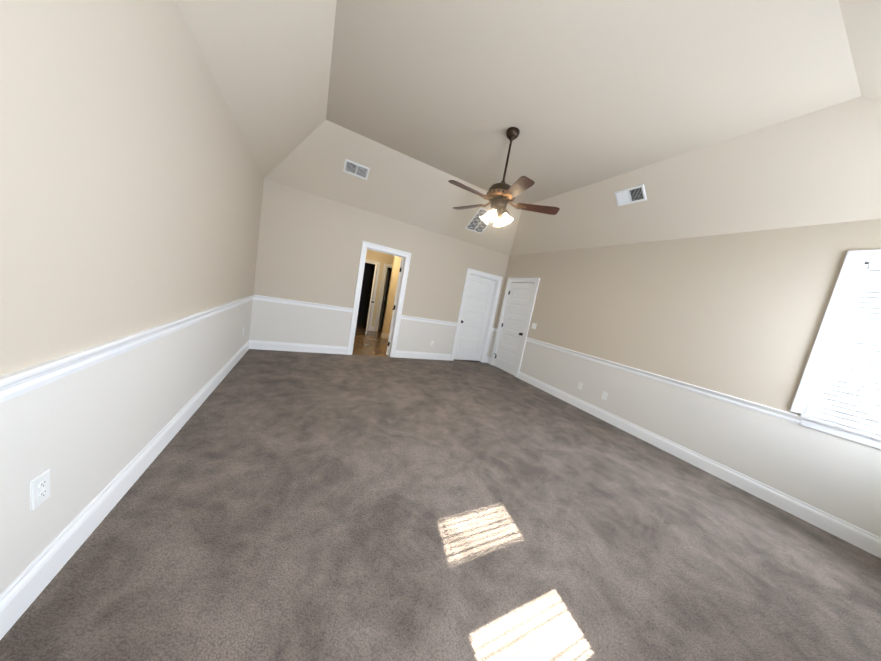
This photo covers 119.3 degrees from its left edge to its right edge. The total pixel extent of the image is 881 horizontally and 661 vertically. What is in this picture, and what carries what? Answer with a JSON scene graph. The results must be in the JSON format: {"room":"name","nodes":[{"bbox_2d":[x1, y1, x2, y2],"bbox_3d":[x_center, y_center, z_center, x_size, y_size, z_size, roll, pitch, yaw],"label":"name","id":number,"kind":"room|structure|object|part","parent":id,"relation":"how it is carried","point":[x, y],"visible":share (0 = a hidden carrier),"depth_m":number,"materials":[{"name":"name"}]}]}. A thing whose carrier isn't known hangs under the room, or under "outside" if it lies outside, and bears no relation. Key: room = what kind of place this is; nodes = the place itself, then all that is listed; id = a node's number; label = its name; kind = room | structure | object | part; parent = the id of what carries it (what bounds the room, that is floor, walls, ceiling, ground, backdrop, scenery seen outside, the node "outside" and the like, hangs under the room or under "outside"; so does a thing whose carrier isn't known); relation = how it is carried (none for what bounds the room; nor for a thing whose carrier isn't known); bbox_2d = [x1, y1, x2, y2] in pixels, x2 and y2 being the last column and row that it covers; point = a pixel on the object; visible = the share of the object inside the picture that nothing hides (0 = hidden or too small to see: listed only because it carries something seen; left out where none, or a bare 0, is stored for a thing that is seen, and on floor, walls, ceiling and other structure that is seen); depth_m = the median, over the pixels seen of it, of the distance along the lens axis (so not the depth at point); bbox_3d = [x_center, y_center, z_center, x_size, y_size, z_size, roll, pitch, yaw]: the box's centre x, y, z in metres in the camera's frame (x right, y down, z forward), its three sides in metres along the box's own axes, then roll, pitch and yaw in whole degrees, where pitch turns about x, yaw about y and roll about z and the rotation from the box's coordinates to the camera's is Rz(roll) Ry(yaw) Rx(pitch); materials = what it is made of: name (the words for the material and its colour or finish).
{"room":"empty bedroom","nodes":[
{"label":"empty bedroom","id":0,"kind":"room"},
{"bbox_2d":[0,0,263,593],"bbox_3d":[-1.802,-0.507,1.672,0.140,2.680,5.730,7,8,-27],"label":"wall","id":1,"kind":"structure","parent":0,"point":[131,183],"depth_m":1.11,"materials":[{"name":"paint"}]},
{"bbox_2d":[30,468,49,510],"bbox_3d":[-1.469,0.584,0.950,0.009,0.117,0.072,7,8,-27],"label":"electrical outlet","id":2,"kind":"object","parent":1,"relation":"attached to","point":[39,489],"visible":1,"depth_m":0.94,"materials":[{"name":"white plastic"}]},
{"bbox_2d":[0,340,251,639],"bbox_3d":[-1.959,0.737,1.859,0.015,0.150,5.450,7,8,-27],"label":"baseboard","id":3,"kind":"structure","parent":1,"relation":"attached to","point":[26,586],"depth_m":1.18,"materials":[{"name":"white wood"}]},
{"bbox_2d":[0,294,255,402],"bbox_3d":[-1.815,-0.028,1.768,0.027,0.082,5.450,7,8,-27],"label":"trim","id":4,"kind":"structure","parent":1,"relation":"attached to","point":[20,382],"depth_m":1.07,"materials":[{"name":"white wood"}]},
{"bbox_2d":[366,265,374,325],"bbox_3d":[-2.130,-1.388,8.391,0.060,2.680,0.780,7,8,-27],"label":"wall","id":5,"kind":"structure","parent":0,"point":[374,265],"depth_m":8.73,"materials":[{"name":"beige paint"}]},
{"bbox_2d":[356,263,391,327],"bbox_3d":[-2.497,-1.491,8.681,3.500,2.680,0.050,7,8,-27],"label":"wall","id":6,"kind":"structure","parent":0,"point":[366,290],"depth_m":8.73,"materials":[{"name":"black"}]},
{"bbox_2d":[249,179,508,356],"bbox_3d":[-0.785,-0.766,5.303,4.950,2.680,0.140,7,8,-27],"label":"wall","id":7,"kind":"structure","parent":0,"point":[309,247],"depth_m":4.63,"materials":[{"name":"paint"}]},
{"bbox_2d":[252,340,347,354],"bbox_3d":[-2.461,0.309,4.609,1.520,0.150,0.015,7,8,-27],"label":"baseboard","id":8,"kind":"structure","parent":7,"relation":"attached to","point":[256,344],"depth_m":4.57,"materials":[{"name":"white wood"}]},
{"bbox_2d":[256,295,352,312],"bbox_3d":[-2.319,-0.455,4.510,1.520,0.082,0.027,7,8,-27],"label":"trim","id":9,"kind":"structure","parent":7,"relation":"attached to","point":[258,297],"depth_m":4.47,"materials":[{"name":"white wood"}]},
{"bbox_2d":[347,241,410,356],"bbox_3d":[-1.223,-0.551,5.116,0.950,2.150,0.168,7,8,-27],"label":"door frame","id":10,"kind":"structure","parent":7,"relation":"attached to","point":[405,256],"depth_m":5.01,"materials":[{"name":"white wood"}]},
{"bbox_2d":[386,258,402,354],"bbox_3d":[-0.966,-0.523,5.724,0.342,2.030,0.747,7,8,-27],"label":"open door","id":11,"kind":"structure","parent":7,"relation":"in","point":[393,309],"depth_m":5.36,"materials":[{"name":"white wood"}]},
{"bbox_2d":[395,350,450,359],"bbox_3d":[-0.360,0.557,5.710,1.350,0.150,0.015,7,8,-27],"label":"baseboard","id":12,"kind":"structure","parent":7,"relation":"attached to","point":[399,354],"depth_m":5.68,"materials":[{"name":"white wood"}]},
{"bbox_2d":[401,315,456,325],"bbox_3d":[-0.217,-0.207,5.610,1.350,0.082,0.027,7,8,-27],"label":"trim","id":13,"kind":"structure","parent":7,"relation":"attached to","point":[402,316],"depth_m":5.58,"materials":[{"name":"white wood"}]},
{"bbox_2d":[454,275,494,360],"bbox_3d":[0.809,-0.262,6.225,0.809,2.030,0.104,7,8,-27],"label":"closet door","id":14,"kind":"structure","parent":7,"relation":"in","point":[474,317],"depth_m":6.25,"materials":[{"name":"white wood"}]},
{"bbox_2d":[450,268,502,362],"bbox_3d":[0.832,-0.309,6.192,1.015,2.150,0.168,7,8,-27],"label":"trim","id":15,"kind":"structure","parent":7,"relation":"attached to","point":[491,315],"depth_m":6.23,"materials":[{"name":"white wood"}]},
{"bbox_2d":[365,249,392,325],"bbox_3d":[-2.105,-1.326,7.916,3.480,2.680,0.100,7,8,-27],"label":"wall","id":16,"kind":"structure","parent":0,"point":[383,258],"depth_m":7.90,"materials":[{"name":"beige paint"}]},
{"bbox_2d":[365,264,377,333],"bbox_3d":[-2.022,-0.929,7.591,0.208,2.000,0.671,7,8,-27],"label":"hall door","id":17,"kind":"structure","parent":16,"relation":"in","point":[372,293],"depth_m":7.33,"materials":[{"name":"white wood"}]},
{"bbox_3d":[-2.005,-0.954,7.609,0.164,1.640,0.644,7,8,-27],"label":"knob","id":18,"kind":"part","parent":17,"relation":"part of","materials":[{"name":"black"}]},
{"bbox_2d":[365,259,392,330],"bbox_3d":[-1.937,-1.020,7.993,1.940,2.125,0.027,7,8,-27],"label":"trim","id":19,"kind":"structure","parent":16,"relation":"attached to","point":[371,328],"depth_m":7.97,"materials":[{"name":"white wood"}]},
{"bbox_2d":[377,268,388,330],"bbox_3d":[-1.876,-1.020,8.555,0.321,2.000,0.668,7,8,-27],"label":"door","id":20,"kind":"structure","parent":16,"relation":"in","point":[383,299],"depth_m":8.44,"materials":[{"name":"white wood"}]},
{"bbox_2d":[382,256,400,333],"bbox_3d":[-0.759,-1.023,7.446,1.480,2.680,0.120,7,8,-27],"label":"wall","id":21,"kind":"structure","parent":0,"point":[394,261],"depth_m":7.11,"materials":[{"name":"beige paint"}]},
{"bbox_2d":[382,333,388,338],"bbox_3d":[-0.961,0.225,7.534,1.495,0.150,0.015,7,8,-27],"label":"trim","id":22,"kind":"structure","parent":21,"relation":"attached to","point":[383,335],"depth_m":7.23,"materials":[{"name":"white wood"}]},
{"bbox_2d":[352,325,463,360],"bbox_3d":[-1.881,0.249,7.112,3.700,0.116,3.900,7,8,-27],"label":"floor","id":23,"kind":"structure","parent":0,"point":[371,343],"depth_m":6.31,"materials":[{"name":"brown wood"}]},
{"bbox_2d":[0,349,880,660],"bbox_3d":[0.221,1.139,2.952,5.230,0.120,5.590,7,8,-27],"label":"floor carpet","id":24,"kind":"object","parent":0,"point":[280,505],"visible":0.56,"depth_m":1.51,"materials":[{"name":"grey carpet"}]},
{"bbox_2d":[176,0,880,255],"bbox_3d":[0.752,-1.956,2.637,5.230,0.830,5.730,7,8,-27],"label":"ceiling","id":25,"kind":"structure","parent":0,"point":[698,118],"depth_m":2.32,"materials":[{"name":"beige paint"}]},
{"bbox_2d":[343,159,369,179],"bbox_3d":[-1.287,-2.462,3.957,0.360,0.124,0.176,7,8,-27],"label":"ceiling vent","id":26,"kind":"object","parent":25,"relation":"in","point":[356,169],"visible":1,"depth_m":3.95,"materials":[{"name":"white metal"}]},
{"bbox_2d":[465,207,490,233],"bbox_3d":[0.807,-2.174,5.148,0.416,0.318,0.462,7,8,-27],"label":"ceiling vent","id":27,"kind":"object","parent":25,"relation":"in","point":[477,223],"visible":0.71,"depth_m":5.18,"materials":[{"name":"white metal"}]},
{"bbox_2d":[448,127,559,234],"bbox_3d":[0.683,-1.692,2.951,1.267,1.145,1.310,7,8,-27],"label":"fan","id":28,"kind":"object","parent":25,"relation":"hanging from","point":[500,196],"visible":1,"depth_m":2.92,"materials":[{"name":"brown metal"}]},
{"bbox_3d":[0.302,-1.524,2.782,0.470,0.006,0.148,6,20,-30],"label":"blade","id":29,"kind":"part","parent":28,"relation":"part of","materials":[{"name":"brown wood"}]},
{"bbox_3d":[0.362,-1.575,3.293,0.470,0.006,0.148,16,21,41],"label":"blade","id":30,"kind":"part","parent":28,"relation":"part of","materials":[{"name":"brown wood"}]},
{"bbox_3d":[0.525,-1.342,3.086,0.125,0.133,0.127,7,8,-27],"label":"lamp shade","id":31,"kind":"part","parent":28,"relation":"part of","materials":[{"name":"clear glass"}]},
{"bbox_3d":[0.585,-1.308,2.898,0.127,0.133,0.125,7,8,-27],"label":"lamp shade","id":32,"kind":"part","parent":28,"relation":"part of","materials":[{"name":"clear glass"}]},
{"bbox_3d":[0.713,-1.316,3.150,0.127,0.133,0.125,7,8,-27],"label":"lamp shade","id":33,"kind":"part","parent":28,"relation":"part of","materials":[{"name":"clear glass"}]},
{"bbox_3d":[0.733,-1.352,2.981,0.066,0.058,0.077,7,8,-27],"label":"light arm","id":34,"kind":"part","parent":28,"relation":"part of"},
{"bbox_3d":[0.861,-1.498,3.404,0.148,0.006,0.470,0,2,24],"label":"blade","id":35,"kind":"part","parent":28,"relation":"part of","materials":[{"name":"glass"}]},
{"bbox_3d":[0.772,-1.282,2.962,0.125,0.133,0.127,7,8,-27],"label":"lamp shade","id":36,"kind":"part","parent":28,"relation":"part of","materials":[{"name":"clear glass"}]},
{"label":"blade","id":37,"kind":"part","parent":28,"relation":"part of","materials":[{"name":"brown wood"}]},
{"bbox_3d":[1.110,-1.398,2.961,0.470,0.006,0.148,11,-5,5],"label":"blade","id":38,"kind":"part","parent":28,"relation":"part of","materials":[{"name":"brown wood"}]},
{"bbox_2d":[614,184,646,205],"bbox_3d":[2.525,-1.791,3.437,0.158,0.145,0.360,7,8,-27],"label":"ceiling vent","id":39,"kind":"object","parent":25,"relation":"in","point":[635,194],"visible":1,"depth_m":3.42,"materials":[{"name":"white metal"}]},
{"bbox_2d":[489,219,880,536],"bbox_3d":[2.682,0.023,4.021,0.140,2.680,5.730,7,8,-27],"label":"wall","id":40,"kind":"structure","parent":0,"point":[741,315],"depth_m":2.94,"materials":[{"name":"paint"}]},
{"bbox_2d":[494,283,534,375],"bbox_3d":[1.622,-0.072,5.884,0.106,2.030,0.794,7,8,-27],"label":"door","id":41,"kind":"structure","parent":40,"relation":"in","point":[513,326],"depth_m":5.86,"materials":[{"name":"white wood"}]},
{"bbox_3d":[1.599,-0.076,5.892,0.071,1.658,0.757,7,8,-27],"label":"knob","id":42,"kind":"part","parent":41,"relation":"part of","materials":[{"name":"black"}]},
{"bbox_2d":[490,278,539,376],"bbox_3d":[1.704,-0.113,5.890,0.168,2.150,0.955,7,8,-27],"label":"door frame","id":43,"kind":"structure","parent":40,"relation":"attached to","point":[523,280],"depth_m":5.62,"materials":[{"name":"white wood"}]},
{"bbox_2d":[577,382,582,389],"bbox_3d":[2.332,0.926,4.317,0.016,0.117,0.072,7,8,-27],"label":"electrical outlet","id":44,"kind":"object","parent":40,"relation":"attached to","point":[580,384],"visible":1,"depth_m":4.32,"materials":[{"name":"white plastic"}]},
{"bbox_2d":[601,391,607,399],"bbox_3d":[2.514,1.003,3.959,0.009,0.117,0.072,7,8,-27],"label":"electrical outlet","id":45,"kind":"object","parent":40,"relation":"attached to","point":[604,395],"visible":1,"depth_m":3.95,"materials":[{"name":"white plastic"}]},
{"bbox_2d":[517,371,880,557],"bbox_3d":[2.624,1.351,3.664,0.015,0.150,4.315,7,8,-27],"label":"baseboard","id":46,"kind":"structure","parent":40,"relation":"attached to","point":[867,541],"depth_m":2.68,"materials":[{"name":"white wood"}]},
{"bbox_2d":[526,338,880,446],"bbox_3d":[2.764,0.587,3.554,0.030,0.082,4.345,7,8,-27],"label":"trim","id":47,"kind":"structure","parent":40,"relation":"attached to","point":[774,412],"depth_m":2.98,"materials":[{"name":"white wood"}]},
{"bbox_2d":[790,249,880,448],"bbox_3d":[3.689,0.167,2.022,0.180,1.595,0.850,7,8,-27],"label":"window","id":48,"kind":"structure","parent":40,"relation":"in","point":[856,263],"depth_m":2.29,"materials":[{"name":"white"}]},
{"bbox_2d":[813,265,880,434],"bbox_3d":[3.691,0.174,2.025,0.078,1.380,0.620,7,8,-27],"label":"window blind","id":49,"kind":"object","parent":48,"relation":"attached to","point":[850,395],"visible":1,"depth_m":2.21,"materials":[{"name":"white plastic"}]}
]}

